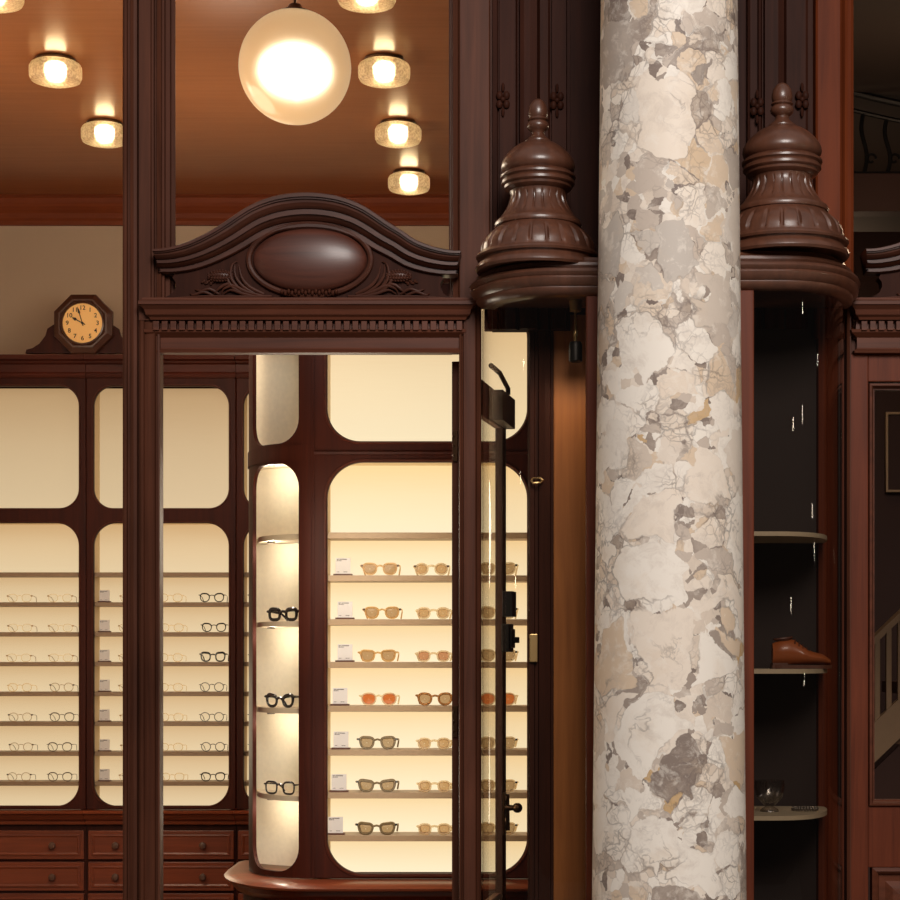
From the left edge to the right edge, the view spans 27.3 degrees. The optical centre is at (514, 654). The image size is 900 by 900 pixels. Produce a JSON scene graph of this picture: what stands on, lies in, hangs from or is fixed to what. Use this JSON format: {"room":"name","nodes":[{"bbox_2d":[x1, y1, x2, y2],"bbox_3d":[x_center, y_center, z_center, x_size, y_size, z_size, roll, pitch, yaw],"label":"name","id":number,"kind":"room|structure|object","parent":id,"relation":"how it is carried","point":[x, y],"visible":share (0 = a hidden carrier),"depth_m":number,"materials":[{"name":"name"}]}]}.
{"room":"shopping arcade","nodes":[
{"label":"shopping arcade","id":0,"kind":"room"},
{"bbox_2d":[0,0,899,193],"bbox_3d":[0.050,-2.450,7.580,6.300,0.100,4.560,0,0,0],"label":"ceiling","id":1,"kind":"structure","parent":0,"point":[225,144],"depth_m":8.08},
{"bbox_2d":[0,0,24,12],"bbox_3d":[-1.850,-2.350,6.570,0.210,0.099,0.210,0,0,0],"label":"ceiling light","id":2,"kind":"object","parent":1,"relation":"attached to","point":[6,6],"visible":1,"depth_m":6.57,"materials":[{"name":"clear glass"}]},
{"bbox_2d":[29,53,81,87],"bbox_3d":[-1.850,-2.350,7.450,0.210,0.099,0.210,0,0,0],"label":"ceiling light","id":3,"kind":"object","parent":1,"relation":"attached to","point":[51,70],"visible":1,"depth_m":7.38,"materials":[{"name":"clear glass"}]},
{"bbox_2d":[81,118,122,147],"bbox_3d":[-1.850,-2.350,8.340,0.210,0.099,0.210,0,0,0],"label":"ceiling light","id":4,"kind":"object","parent":1,"relation":"attached to","point":[96,132],"visible":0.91,"depth_m":8.27,"materials":[{"name":"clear glass"}]},
{"bbox_2d":[238,0,350,124],"bbox_3d":[-0.737,-2.091,6.200,0.375,0.617,0.375,0,0,14],"label":"globe pendant","id":5,"kind":"object","parent":1,"relation":"hanging from","point":[294,64],"visible":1,"depth_m":6.07,"materials":[{"name":"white glass"}]},
{"bbox_2d":[338,0,395,12],"bbox_3d":[-0.527,-2.350,6.570,0.210,0.099,0.210,0,0,0],"label":"ceiling light","id":6,"kind":"object","parent":1,"relation":"attached to","point":[359,6],"visible":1,"depth_m":6.57,"materials":[{"name":"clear glass"}]},
{"bbox_2d":[358,53,409,87],"bbox_3d":[-0.527,-2.350,7.450,0.210,0.099,0.210,0,0,0],"label":"ceiling light","id":7,"kind":"object","parent":1,"relation":"attached to","point":[377,70],"visible":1,"depth_m":7.38,"materials":[{"name":"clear glass"}]},
{"bbox_2d":[375,118,420,147],"bbox_3d":[-0.527,-2.350,8.340,0.210,0.099,0.210,0,0,0],"label":"ceiling light","id":8,"kind":"object","parent":1,"relation":"attached to","point":[391,132],"visible":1,"depth_m":8.27,"materials":[{"name":"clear glass"}]},
{"bbox_2d":[388,168,429,194],"bbox_3d":[-0.527,-2.350,9.200,0.210,0.099,0.210,0,0,0],"label":"ceiling light","id":9,"kind":"object","parent":1,"relation":"attached to","point":[405,181],"visible":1,"depth_m":9.13,"materials":[{"name":"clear glass"}]},
{"bbox_2d":[854,92,899,216],"bbox_3d":[1.887,-2.151,7.900,0.922,0.536,0.100,0,0,0],"label":"gallery railing","id":10,"kind":"object","parent":1,"relation":"attached to","point":[876,193],"visible":0.83,"depth_m":7.85,"materials":[{"name":"wood"}]},
{"bbox_2d":[854,217,899,231],"bbox_3d":[1.836,-1.954,8.180,0.811,0.064,0.440,0,0,0],"label":"trim","id":11,"kind":"structure","parent":10,"relation":"attached to","point":[861,224],"depth_m":8.26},
{"bbox_2d":[0,226,899,767],"bbox_3d":[0.050,-0.400,9.810,6.300,4.000,0.100,0,0,0],"label":"wall","id":12,"kind":"structure","parent":0,"point":[41,267],"depth_m":9.76,"materials":[{"name":"beige paint"}]},
{"bbox_2d":[0,194,448,225],"bbox_3d":[-1.417,-2.331,9.697,3.095,0.136,0.125,0,0,0],"label":"trim","id":13,"kind":"structure","parent":12,"relation":"attached to","point":[15,209],"depth_m":9.69,"materials":[{"name":"brown wood"}]},
{"bbox_2d":[885,412,899,491],"bbox_3d":[2.047,-1.064,9.715,0.204,0.420,0.030,0,0,0],"label":"picture frame","id":14,"kind":"object","parent":12,"relation":"attached to","point":[892,419],"visible":1,"depth_m":9.71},
{"bbox_3d":[-1.470,1.650,7.610,3.260,0.100,4.500,0,0,0],"label":"floor","id":15,"kind":"structure","parent":0,"visible":0},
{"bbox_2d":[0,809,86,899],"bbox_3d":[-2.561,1.194,9.539,0.760,0.813,0.434,0,0,0],"label":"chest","id":16,"kind":"object","parent":15,"relation":"on","point":[43,852],"visible":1,"depth_m":9.39,"materials":[{"name":"brown wood"}]},
{"bbox_2d":[0,354,85,808],"bbox_3d":[-2.561,-0.367,9.550,0.760,2.304,0.411,0,0,0],"label":"display cabinet","id":17,"kind":"object","parent":16,"relation":"on","point":[43,396],"visible":0.98,"depth_m":9.56,"materials":[{"name":"brown wood"}]},
{"bbox_2d":[0,780,78,785],"bbox_3d":[-2.561,0.656,9.496,0.690,0.022,0.124,0,0,0],"label":"shelf","id":18,"kind":"object","parent":17,"relation":"attached to","point":[2,782],"depth_m":9.43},
{"bbox_2d":[0,750,78,755],"bbox_3d":[-2.561,0.504,9.496,0.690,0.022,0.124,0,0,0],"label":"shelf","id":19,"kind":"object","parent":17,"relation":"attached to","point":[2,752],"depth_m":9.43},
{"bbox_2d":[0,721,78,725],"bbox_3d":[-2.561,0.351,9.496,0.690,0.022,0.124,0,0,0],"label":"shelf","id":20,"kind":"object","parent":17,"relation":"attached to","point":[2,723],"depth_m":9.43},
{"bbox_2d":[0,691,78,695],"bbox_3d":[-2.561,0.199,9.496,0.690,0.022,0.124,0,0,0],"label":"shelf","id":21,"kind":"object","parent":17,"relation":"attached to","point":[2,693],"depth_m":9.43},
{"bbox_2d":[0,662,78,665],"bbox_3d":[-2.561,0.047,9.496,0.690,0.022,0.124,0,0,0],"label":"shelf","id":22,"kind":"object","parent":17,"relation":"attached to","point":[1,663],"depth_m":9.43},
{"bbox_2d":[0,632,78,636],"bbox_3d":[-2.561,-0.106,9.496,0.690,0.022,0.124,0,0,0],"label":"shelf","id":23,"kind":"object","parent":17,"relation":"attached to","point":[2,634],"depth_m":9.43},
{"bbox_2d":[0,602,78,606],"bbox_3d":[-2.561,-0.258,9.496,0.690,0.022,0.124,0,0,0],"label":"shelf","id":24,"kind":"object","parent":17,"relation":"attached to","point":[2,604],"depth_m":9.43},
{"bbox_2d":[0,572,78,577],"bbox_3d":[-2.561,-0.411,9.496,0.690,0.022,0.124,0,0,0],"label":"shelf","id":25,"kind":"object","parent":17,"relation":"attached to","point":[2,574],"depth_m":9.43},
{"bbox_2d":[26,325,122,353],"bbox_3d":[-2.186,-1.617,9.370,0.582,0.180,0.024,0,0,0],"label":"backboard","id":26,"kind":"object","parent":17,"relation":"on","point":[49,344],"visible":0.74,"depth_m":9.36,"materials":[{"name":"brown wood"}]},
{"bbox_2d":[54,294,112,353],"bbox_3d":[-2.177,-1.670,9.330,0.299,0.299,0.052,0,0,0],"label":"wall clock","id":27,"kind":"object","parent":26,"relation":"attached to","point":[83,323],"visible":1,"depth_m":9.31,"materials":[{"name":"brown wood"}]},
{"bbox_2d":[0,809,86,824],"bbox_3d":[-2.561,0.826,9.539,0.760,0.078,0.434,0,0,0],"label":"countertop","id":28,"kind":"structure","parent":16,"relation":"on","point":[7,816],"depth_m":9.36,"materials":[{"name":"brown wood"}]},
{"bbox_2d":[83,809,236,899],"bbox_3d":[-1.799,1.194,9.539,0.760,0.813,0.434,0,0,0],"label":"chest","id":29,"kind":"object","parent":15,"relation":"on","point":[200,845],"visible":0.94,"depth_m":9.39,"materials":[{"name":"brown wood"}]},
{"bbox_2d":[84,354,235,808],"bbox_3d":[-1.799,-0.367,9.550,0.760,2.304,0.411,0,0,0],"label":"display cabinet","id":30,"kind":"object","parent":29,"relation":"on","point":[199,391],"visible":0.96,"depth_m":9.56,"materials":[{"name":"brown wood"}]},
{"bbox_2d":[95,780,228,785],"bbox_3d":[-1.799,0.656,9.496,0.690,0.022,0.124,0,0,0],"label":"shelf","id":31,"kind":"object","parent":30,"relation":"attached to","point":[113,782],"depth_m":9.43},
{"bbox_2d":[95,750,228,755],"bbox_3d":[-1.799,0.504,9.496,0.690,0.022,0.124,0,0,0],"label":"shelf","id":32,"kind":"object","parent":30,"relation":"attached to","point":[113,752],"depth_m":9.43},
{"bbox_2d":[95,721,228,725],"bbox_3d":[-1.799,0.351,9.496,0.690,0.022,0.124,0,0,0],"label":"shelf","id":33,"kind":"object","parent":30,"relation":"attached to","point":[113,723],"depth_m":9.43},
{"bbox_2d":[95,691,228,695],"bbox_3d":[-1.799,0.199,9.496,0.690,0.022,0.124,0,0,0],"label":"shelf","id":34,"kind":"object","parent":30,"relation":"attached to","point":[113,693],"depth_m":9.43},
{"bbox_2d":[95,662,228,665],"bbox_3d":[-1.799,0.047,9.496,0.690,0.022,0.124,0,0,0],"label":"shelf","id":35,"kind":"object","parent":30,"relation":"attached to","point":[96,663],"depth_m":9.43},
{"bbox_2d":[95,632,228,636],"bbox_3d":[-1.799,-0.106,9.496,0.690,0.022,0.124,0,0,0],"label":"shelf","id":36,"kind":"object","parent":30,"relation":"attached to","point":[97,634],"depth_m":9.43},
{"bbox_2d":[95,602,228,606],"bbox_3d":[-1.799,-0.258,9.496,0.690,0.022,0.124,0,0,0],"label":"shelf","id":37,"kind":"object","parent":30,"relation":"attached to","point":[97,604],"depth_m":9.43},
{"bbox_2d":[95,572,228,577],"bbox_3d":[-1.799,-0.411,9.496,0.690,0.022,0.124,0,0,0],"label":"shelf","id":38,"kind":"object","parent":30,"relation":"attached to","point":[97,574],"depth_m":9.43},
{"bbox_2d":[83,809,236,824],"bbox_3d":[-1.799,0.826,9.539,0.760,0.078,0.434,0,0,0],"label":"countertop","id":39,"kind":"structure","parent":29,"relation":"on","point":[91,816],"depth_m":9.36,"materials":[{"name":"brown wood"}]},
{"bbox_2d":[234,809,248,899],"bbox_3d":[-1.036,1.194,9.539,0.760,0.813,0.434,0,0,0],"label":"chest","id":40,"kind":"object","parent":15,"relation":"on","point":[241,815],"visible":0.08,"depth_m":9.39,"materials":[{"name":"brown wood"}]},
{"bbox_2d":[234,809,248,824],"bbox_3d":[-1.036,0.826,9.539,0.760,0.078,0.434,0,0,0],"label":"countertop","id":41,"kind":"structure","parent":40,"relation":"on","point":[241,815],"depth_m":9.36,"materials":[{"name":"brown wood"}]},
{"bbox_2d":[235,355,248,808],"bbox_3d":[-1.036,-0.367,9.550,0.760,2.304,0.411,0,0,0],"label":"display cabinet","id":42,"kind":"object","parent":40,"relation":"on","point":[242,361],"visible":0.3,"depth_m":9.40,"materials":[{"name":"brown wood"}]},
{"bbox_2d":[224,860,527,899],"bbox_3d":[-0.481,1.188,6.624,1.143,0.824,0.752,0,0,0],"label":"countertop","id":43,"kind":"structure","parent":15,"relation":"on","point":[253,886],"depth_m":6.29,"materials":[{"name":"brown wood"}]},
{"bbox_2d":[248,278,527,878],"bbox_3d":[-0.458,-0.286,6.579,1.095,2.121,0.437,0,0,0],"label":"tall cabinet","id":44,"kind":"object","parent":43,"relation":"on","point":[350,456],"visible":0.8,"depth_m":6.56,"materials":[{"name":"brown wood"}]},
{"bbox_2d":[256,789,298,800],"bbox_3d":[-0.829,0.501,6.611,0.244,0.018,0.357,0,0,0],"label":"shelf","id":45,"kind":"object","parent":44,"relation":"attached to","point":[261,794],"depth_m":6.57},
{"bbox_2d":[256,534,298,544],"bbox_3d":[-0.829,-0.413,6.611,0.244,0.018,0.357,0,0,0],"label":"shelf","id":46,"kind":"object","parent":44,"relation":"attached to","point":[261,539],"depth_m":6.58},
{"bbox_2d":[257,621,298,627],"bbox_3d":[-0.829,-0.109,6.611,0.244,0.018,0.357,0,0,0],"label":"shelf","id":47,"kind":"object","parent":44,"relation":"attached to","point":[260,624],"depth_m":6.50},
{"bbox_2d":[258,706,298,713],"bbox_3d":[-0.829,0.195,6.611,0.244,0.018,0.357,0,0,0],"label":"shelf","id":48,"kind":"object","parent":44,"relation":"attached to","point":[261,709],"depth_m":6.52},
{"bbox_2d":[264,693,298,707],"bbox_3d":[-0.798,0.160,6.551,0.143,0.052,0.120,0,0,32],"label":"eyeglasses","id":49,"kind":"object","parent":44,"relation":"on","point":[269,695],"visible":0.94,"depth_m":6.50,"materials":[{"name":"black"}]},
{"bbox_2d":[264,780,298,794],"bbox_3d":[-0.800,0.467,6.552,0.146,0.048,0.117,0,0,30],"label":"eyeglasses","id":50,"kind":"object","parent":44,"relation":"on","point":[269,781],"visible":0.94,"depth_m":6.51,"materials":[{"name":"black"}]},
{"bbox_2d":[266,607,298,620],"bbox_3d":[-0.790,-0.143,6.552,0.144,0.050,0.120,0,0,29],"label":"eyeglasses","id":51,"kind":"object","parent":44,"relation":"on","point":[275,610],"visible":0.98,"depth_m":6.51,"materials":[{"name":"black"}]},
{"bbox_2d":[328,817,344,834],"bbox_3d":[-0.627,0.596,6.460,0.066,0.062,0.024,0,0,0],"label":"price card","id":52,"kind":"object","parent":44,"relation":"on","point":[335,824],"visible":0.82,"depth_m":6.46,"materials":[{"name":"white paper"}]},
{"bbox_2d":[329,774,348,791],"bbox_3d":[-0.615,0.447,6.460,0.066,0.062,0.024,0,0,0],"label":"price card","id":53,"kind":"object","parent":44,"relation":"on","point":[338,780],"visible":1,"depth_m":6.46,"materials":[{"name":"white paper"}]},
{"bbox_2d":[330,688,349,705],"bbox_3d":[-0.611,0.146,6.460,0.066,0.062,0.024,0,0,0],"label":"price card","id":54,"kind":"object","parent":44,"relation":"on","point":[339,694],"visible":1,"depth_m":6.46,"materials":[{"name":"white paper"}]},
{"bbox_2d":[331,731,350,748],"bbox_3d":[-0.608,0.298,6.460,0.066,0.062,0.024,0,0,0],"label":"price card","id":55,"kind":"object","parent":44,"relation":"on","point":[340,737],"visible":1,"depth_m":6.46,"materials":[{"name":"white paper"}]},
{"bbox_2d":[333,558,352,574],"bbox_3d":[-0.601,-0.308,6.460,0.066,0.062,0.024,0,0,0],"label":"price card","id":56,"kind":"object","parent":44,"relation":"on","point":[342,564],"visible":1,"depth_m":6.46,"materials":[{"name":"white paper"}]},
{"bbox_2d":[335,644,354,661],"bbox_3d":[-0.594,-0.007,6.460,0.066,0.062,0.024,0,0,0],"label":"price card","id":57,"kind":"object","parent":44,"relation":"on","point":[344,650],"visible":1,"depth_m":6.46,"materials":[{"name":"white paper"}]},
{"bbox_2d":[335,602,354,618],"bbox_3d":[-0.594,-0.156,6.460,0.066,0.062,0.024,0,0,0],"label":"price card","id":58,"kind":"object","parent":44,"relation":"on","point":[344,608],"visible":1,"depth_m":6.46,"materials":[{"name":"white paper"}]},
{"bbox_2d":[355,822,398,834],"bbox_3d":[-0.482,0.603,6.492,0.152,0.047,0.118,0,0,0],"label":"sunglasses","id":59,"kind":"object","parent":44,"relation":"on","point":[364,828],"visible":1,"depth_m":6.44,"materials":[{"name":"brown"}]},
{"bbox_2d":[355,779,398,791],"bbox_3d":[-0.480,0.454,6.492,0.152,0.047,0.118,0,0,0],"label":"sunglasses","id":60,"kind":"object","parent":44,"relation":"on","point":[365,785],"visible":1,"depth_m":6.44,"materials":[{"name":"brown"}]},
{"bbox_2d":[356,736,398,748],"bbox_3d":[-0.478,0.305,6.492,0.149,0.047,0.117,0,0,0],"label":"sunglasses","id":61,"kind":"object","parent":44,"relation":"on","point":[366,742],"visible":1,"depth_m":6.44,"materials":[{"name":"brown"}]},
{"bbox_2d":[361,650,394,660],"bbox_3d":[-0.477,0.002,6.492,0.145,0.043,0.116,0,0,0],"label":"sunglasses","id":62,"kind":"object","parent":44,"relation":"on","point":[366,655],"visible":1,"depth_m":6.44,"materials":[{"name":"brown"}]},
{"bbox_2d":[362,693,395,704],"bbox_3d":[-0.473,0.153,6.492,0.142,0.046,0.117,0,0,0],"label":"sunglasses","id":63,"kind":"object","parent":44,"relation":"on","point":[368,698],"visible":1,"depth_m":6.44,"materials":[{"name":"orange glass"}]},
{"bbox_2d":[361,564,398,573],"bbox_3d":[-0.470,-0.300,6.492,0.141,0.044,0.116,0,0,0],"label":"sunglasses","id":64,"kind":"object","parent":44,"relation":"on","point":[368,568],"visible":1,"depth_m":6.44,"materials":[{"name":"brown"}]},
{"bbox_2d":[363,607,400,617],"bbox_3d":[-0.463,-0.147,6.492,0.141,0.044,0.116,0,0,0],"label":"sunglasses","id":65,"kind":"object","parent":44,"relation":"on","point":[371,612],"visible":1,"depth_m":6.44,"materials":[{"name":"brown"}]},
{"bbox_2d":[328,832,526,840],"bbox_3d":[-0.304,0.638,6.497,0.698,0.021,0.126,0,0,0],"label":"shelf","id":66,"kind":"object","parent":44,"relation":"attached to","point":[349,836],"depth_m":6.43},
{"bbox_2d":[328,790,526,797],"bbox_3d":[-0.304,0.489,6.497,0.698,0.021,0.126,0,0,0],"label":"shelf","id":67,"kind":"object","parent":44,"relation":"attached to","point":[352,793],"depth_m":6.43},
{"bbox_2d":[328,748,526,755],"bbox_3d":[-0.304,0.340,6.497,0.698,0.021,0.126,0,0,0],"label":"shelf","id":68,"kind":"object","parent":44,"relation":"attached to","point":[353,751],"depth_m":6.43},
{"bbox_2d":[328,705,526,711],"bbox_3d":[-0.304,0.187,6.497,0.698,0.021,0.126,0,0,0],"label":"shelf","id":69,"kind":"object","parent":44,"relation":"attached to","point":[352,708],"depth_m":6.43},
{"bbox_2d":[328,662,526,667],"bbox_3d":[-0.304,0.035,6.497,0.698,0.021,0.126,0,0,0],"label":"shelf","id":70,"kind":"object","parent":44,"relation":"attached to","point":[330,664],"depth_m":6.43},
{"bbox_2d":[328,619,526,625],"bbox_3d":[-0.304,-0.114,6.497,0.698,0.021,0.126,0,0,0],"label":"shelf","id":71,"kind":"object","parent":44,"relation":"attached to","point":[331,622],"depth_m":6.43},
{"bbox_2d":[328,575,526,582],"bbox_3d":[-0.304,-0.267,6.497,0.698,0.021,0.126,0,0,0],"label":"shelf","id":72,"kind":"object","parent":44,"relation":"attached to","point":[331,578],"depth_m":6.43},
{"bbox_2d":[328,532,526,540],"bbox_3d":[-0.304,-0.416,6.497,0.698,0.021,0.126,0,0,0],"label":"shelf","id":73,"kind":"object","parent":44,"relation":"attached to","point":[332,536],"depth_m":6.43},
{"bbox_2d":[414,564,448,573],"bbox_3d":[-0.291,-0.299,6.491,0.131,0.043,0.117,0,0,0],"label":"sunglasses","id":74,"kind":"object","parent":44,"relation":"on","point":[421,568],"visible":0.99,"depth_m":6.44,"materials":[{"name":"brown glass"}]},
{"bbox_2d":[415,692,451,705],"bbox_3d":[-0.278,0.153,6.492,0.140,0.046,0.118,0,0,0],"label":"sunglasses","id":75,"kind":"object","parent":44,"relation":"on","point":[424,698],"visible":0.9,"depth_m":6.44,"materials":[{"name":"brown"}]},
{"bbox_2d":[418,608,448,617],"bbox_3d":[-0.284,-0.146,6.491,0.129,0.041,0.117,0,0,0],"label":"sunglasses","id":76,"kind":"object","parent":44,"relation":"on","point":[423,613],"visible":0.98,"depth_m":6.44,"materials":[{"name":"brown glass"}]},
{"bbox_2d":[418,652,448,660],"bbox_3d":[-0.284,0.004,6.491,0.133,0.040,0.117,0,0,0],"label":"sunglasses","id":77,"kind":"object","parent":44,"relation":"on","point":[423,656],"visible":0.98,"depth_m":6.44,"materials":[{"name":"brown glass"}]},
{"bbox_2d":[419,739,448,747],"bbox_3d":[-0.282,0.308,6.491,0.129,0.041,0.117,0,0,0],"label":"sunglasses","id":78,"kind":"object","parent":44,"relation":"on","point":[421,741],"visible":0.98,"depth_m":6.44,"materials":[{"name":"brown glass"}]},
{"bbox_2d":[419,824,449,833],"bbox_3d":[-0.280,0.606,6.491,0.129,0.041,0.117,0,0,0],"label":"sunglasses","id":79,"kind":"object","parent":44,"relation":"on","point":[424,829],"visible":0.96,"depth_m":6.44,"materials":[{"name":"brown glass"}]},
{"bbox_2d":[419,782,449,790],"bbox_3d":[-0.280,0.457,6.491,0.129,0.041,0.117,0,0,0],"label":"sunglasses","id":80,"kind":"object","parent":44,"relation":"on","point":[424,786],"visible":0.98,"depth_m":6.44,"materials":[{"name":"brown glass"}]},
{"bbox_2d":[484,693,514,704],"bbox_3d":[-0.059,0.153,6.492,0.142,0.046,0.117,0,0,0],"label":"sunglasses","id":81,"kind":"object","parent":44,"relation":"on","point":[488,698],"visible":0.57,"depth_m":6.44,"materials":[{"name":"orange glass"}]},
{"bbox_2d":[484,780,516,790],"bbox_3d":[-0.059,0.455,6.492,0.144,0.045,0.117,0,0,0],"label":"sunglasses","id":82,"kind":"object","parent":44,"relation":"on","point":[488,785],"visible":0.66,"depth_m":6.44,"materials":[{"name":"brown glass"}]},
{"bbox_2d":[484,563,516,573],"bbox_3d":[-0.059,-0.300,6.492,0.144,0.045,0.117,0,0,0],"label":"sunglasses","id":83,"kind":"object","parent":44,"relation":"on","point":[488,568],"visible":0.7,"depth_m":6.44,"materials":[{"name":"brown glass"}]},
{"bbox_2d":[484,738,516,747],"bbox_3d":[-0.059,0.306,6.492,0.144,0.045,0.117,0,0,0],"label":"sunglasses","id":84,"kind":"object","parent":44,"relation":"on","point":[488,742],"visible":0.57,"depth_m":6.44,"materials":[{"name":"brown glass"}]},
{"bbox_2d":[484,650,516,660],"bbox_3d":[-0.059,0.001,6.492,0.144,0.045,0.117,0,0,0],"label":"sunglasses","id":85,"kind":"object","parent":44,"relation":"on","point":[489,653],"visible":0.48,"depth_m":6.44,"materials":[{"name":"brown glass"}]},
{"bbox_3d":[1.680,1.650,7.610,3.040,0.100,4.500,0,0,0],"label":"floor","id":86,"kind":"structure","parent":0,"visible":0},
{"bbox_2d":[868,609,899,899],"bbox_3d":[1.754,0.438,7.860,0.988,2.324,0.980,0,0,0],"label":"staircase","id":87,"kind":"structure","parent":86,"relation":"on","point":[887,724],"depth_m":7.39,"materials":[{"name":"brown wood"}]},
{"bbox_3d":[0.000,1.663,1.180,12.000,0.115,8.360,0,0,0],"label":"ground","id":88,"kind":"structure","parent":0,"visible":0},
{"bbox_2d":[123,0,138,899],"bbox_3d":[-1.098,-0.210,5.306,0.047,3.620,0.057,0,0,0],"label":"trim","id":89,"kind":"structure","parent":88,"relation":"on","point":[130,7],"depth_m":5.28,"materials":[{"name":"wood"}]},
{"bbox_2d":[139,320,162,899],"bbox_3d":[-1.043,0.323,5.304,0.058,2.554,0.061,0,0,0],"label":"trim","id":90,"kind":"structure","parent":88,"relation":"on","point":[150,362],"depth_m":5.28,"materials":[{"name":"wood"}]},
{"bbox_2d":[138,192,475,354],"bbox_3d":[-0.589,-1.086,5.279,0.957,0.445,0.102,0,0,0],"label":"pediment","id":91,"kind":"object","parent":90,"relation":"attached to","point":[300,273],"visible":1,"depth_m":5.27,"materials":[{"name":"brown wood"}]},
{"bbox_2d":[459,304,481,899],"bbox_3d":[-0.128,0.296,5.304,0.064,2.608,0.061,0,0,0],"label":"trim","id":92,"kind":"structure","parent":88,"relation":"on","point":[470,342],"depth_m":5.28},
{"bbox_2d":[452,361,521,899],"bbox_3d":[-0.074,0.343,5.772,0.087,2.474,0.846,0,0,9],"label":"door","id":93,"kind":"structure","parent":92,"relation":"attached to","point":[499,406],"depth_m":6.06,"materials":[{"name":"brown wood"}]},
{"bbox_2d":[469,99,597,899],"bbox_3d":[0.054,0.027,5.183,0.376,3.146,0.444,0,0,0],"label":"curved vitrine","id":94,"kind":"object","parent":88,"relation":"on","point":[537,254],"visible":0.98,"depth_m":5.35,"materials":[{"name":"brown wood"}]},
{"bbox_2d":[569,300,581,362],"bbox_3d":[0.170,-0.909,5.200,0.038,0.171,0.038,0,0,0],"label":"spotlight","id":95,"kind":"object","parent":94,"relation":"attached to","point":[575,347],"visible":1,"depth_m":5.19,"materials":[{"name":"black metal"}]},
{"bbox_2d":[592,0,746,899],"bbox_3d":[0.400,-0.275,4.800,0.444,3.750,0.444,0,0,-39],"label":"marble column","id":96,"kind":"structure","parent":88,"relation":"on","point":[669,792],"depth_m":4.63,"materials":[{"name":"stone"}]},
{"bbox_2d":[740,83,860,899],"bbox_3d":[0.758,0.017,5.128,0.393,3.166,0.507,0,0,11],"label":"curved vitrine","id":97,"kind":"object","parent":88,"relation":"on","point":[793,252],"visible":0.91,"depth_m":5.31,"materials":[{"name":"brown wood"}]},
{"bbox_2d":[754,806,826,820],"bbox_3d":[0.754,0.440,5.152,0.262,0.012,0.335,0,0,0],"label":"shelf","id":98,"kind":"object","parent":97,"relation":"attached to","point":[785,812],"depth_m":5.07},
{"bbox_2d":[754,668,826,673],"bbox_3d":[0.754,0.044,5.152,0.262,0.012,0.335,0,0,0],"label":"shelf","id":99,"kind":"object","parent":97,"relation":"attached to","point":[756,670],"depth_m":4.99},
{"bbox_2d":[754,531,826,542],"bbox_3d":[0.754,-0.327,5.152,0.262,0.012,0.335,0,0,0],"label":"shelf","id":100,"kind":"object","parent":97,"relation":"attached to","point":[759,536],"depth_m":5.10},
{"bbox_2d":[770,636,831,668],"bbox_3d":[0.793,-0.007,5.130,0.166,0.089,0.071,0,0,0],"label":"leather shoe","id":101,"kind":"object","parent":97,"relation":"on","point":[785,651],"visible":1,"depth_m":5.11,"materials":[{"name":"brown leather"}]},
{"bbox_2d":[844,308,850,899],"bbox_3d":[0.955,0.291,5.308,0.016,2.617,0.055,0,0,0],"label":"trim","id":102,"kind":"structure","parent":88,"relation":"on","point":[847,341],"depth_m":5.29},
{"bbox_2d":[849,242,899,354],"bbox_3d":[1.430,-1.086,5.279,0.957,0.445,0.102,0,0,0],"label":"pediment","id":103,"kind":"object","parent":102,"relation":"attached to","point":[876,331],"visible":1,"depth_m":5.28,"materials":[{"name":"brown wood"}]},
{"bbox_2d":[851,354,899,899],"bbox_3d":[1.377,0.358,5.327,0.828,2.443,0.055,0,0,0],"label":"door","id":104,"kind":"structure","parent":102,"relation":"attached to","point":[875,823],"depth_m":5.31,"materials":[{"name":"red wood"}]},
{"bbox_3d":[0.050,-2.360,5.370,6.300,0.680,0.180,0,0,0],"label":"wall","id":105,"kind":"structure","parent":0,"visible":0},
{"bbox_2d":[139,0,175,320],"bbox_3d":[-1.027,-1.488,5.306,0.095,1.065,0.057,0,0,0],"label":"trim","id":106,"kind":"structure","parent":105,"relation":"attached to","point":[157,18],"depth_m":5.29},
{"bbox_2d":[449,0,491,299],"bbox_3d":[-0.129,-1.515,5.345,0.126,1.010,0.070,0,0,0],"label":"trim","id":107,"kind":"structure","parent":105,"relation":"attached to","point":[470,21],"depth_m":5.31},
{"bbox_2d":[496,83,509,116],"bbox_3d":[-0.035,-1.596,5.316,0.040,0.096,0.018,0,0,0],"label":"rosette","id":108,"kind":"object","parent":105,"relation":"attached to","point":[502,98],"visible":1,"depth_m":5.31,"materials":[{"name":"brown wood"}]},
{"bbox_2d":[492,0,600,331],"bbox_3d":[0.092,-1.479,5.346,0.318,1.082,0.068,0,0,0],"label":"wall panel","id":109,"kind":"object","parent":105,"relation":"attached to","point":[538,45],"depth_m":5.33,"materials":[{"name":"brown wood"}]},
{"bbox_2d":[550,84,563,117],"bbox_3d":[0.121,-1.593,5.316,0.040,0.096,0.018,0,0,0],"label":"rosette","id":110,"kind":"object","parent":105,"relation":"attached to","point":[556,99],"visible":1,"depth_m":5.31,"materials":[{"name":"brown wood"}]},
{"bbox_2d":[750,90,763,123],"bbox_3d":[0.696,-1.576,5.316,0.040,0.096,0.018,0,0,0],"label":"rosette","id":111,"kind":"object","parent":105,"relation":"attached to","point":[756,105],"visible":1,"depth_m":5.31,"materials":[{"name":"brown wood"}]},
{"bbox_2d":[738,0,812,328],"bbox_3d":[0.748,-1.479,5.347,0.225,1.082,0.066,0,0,0],"label":"trim","id":112,"kind":"structure","parent":105,"relation":"attached to","point":[775,37],"depth_m":5.33,"materials":[{"name":"brown wood"}]},
{"bbox_2d":[795,83,808,116],"bbox_3d":[0.825,-1.596,5.316,0.040,0.096,0.018,0,0,0],"label":"rosette","id":113,"kind":"object","parent":105,"relation":"attached to","point":[801,98],"visible":1,"depth_m":5.31,"materials":[{"name":"brown wood"}]},
{"bbox_2d":[813,0,853,339],"bbox_3d":[0.919,-1.464,5.343,0.117,1.112,0.074,0,0,0],"label":"trim","id":114,"kind":"structure","parent":105,"relation":"attached to","point":[833,20],"depth_m":5.31,"materials":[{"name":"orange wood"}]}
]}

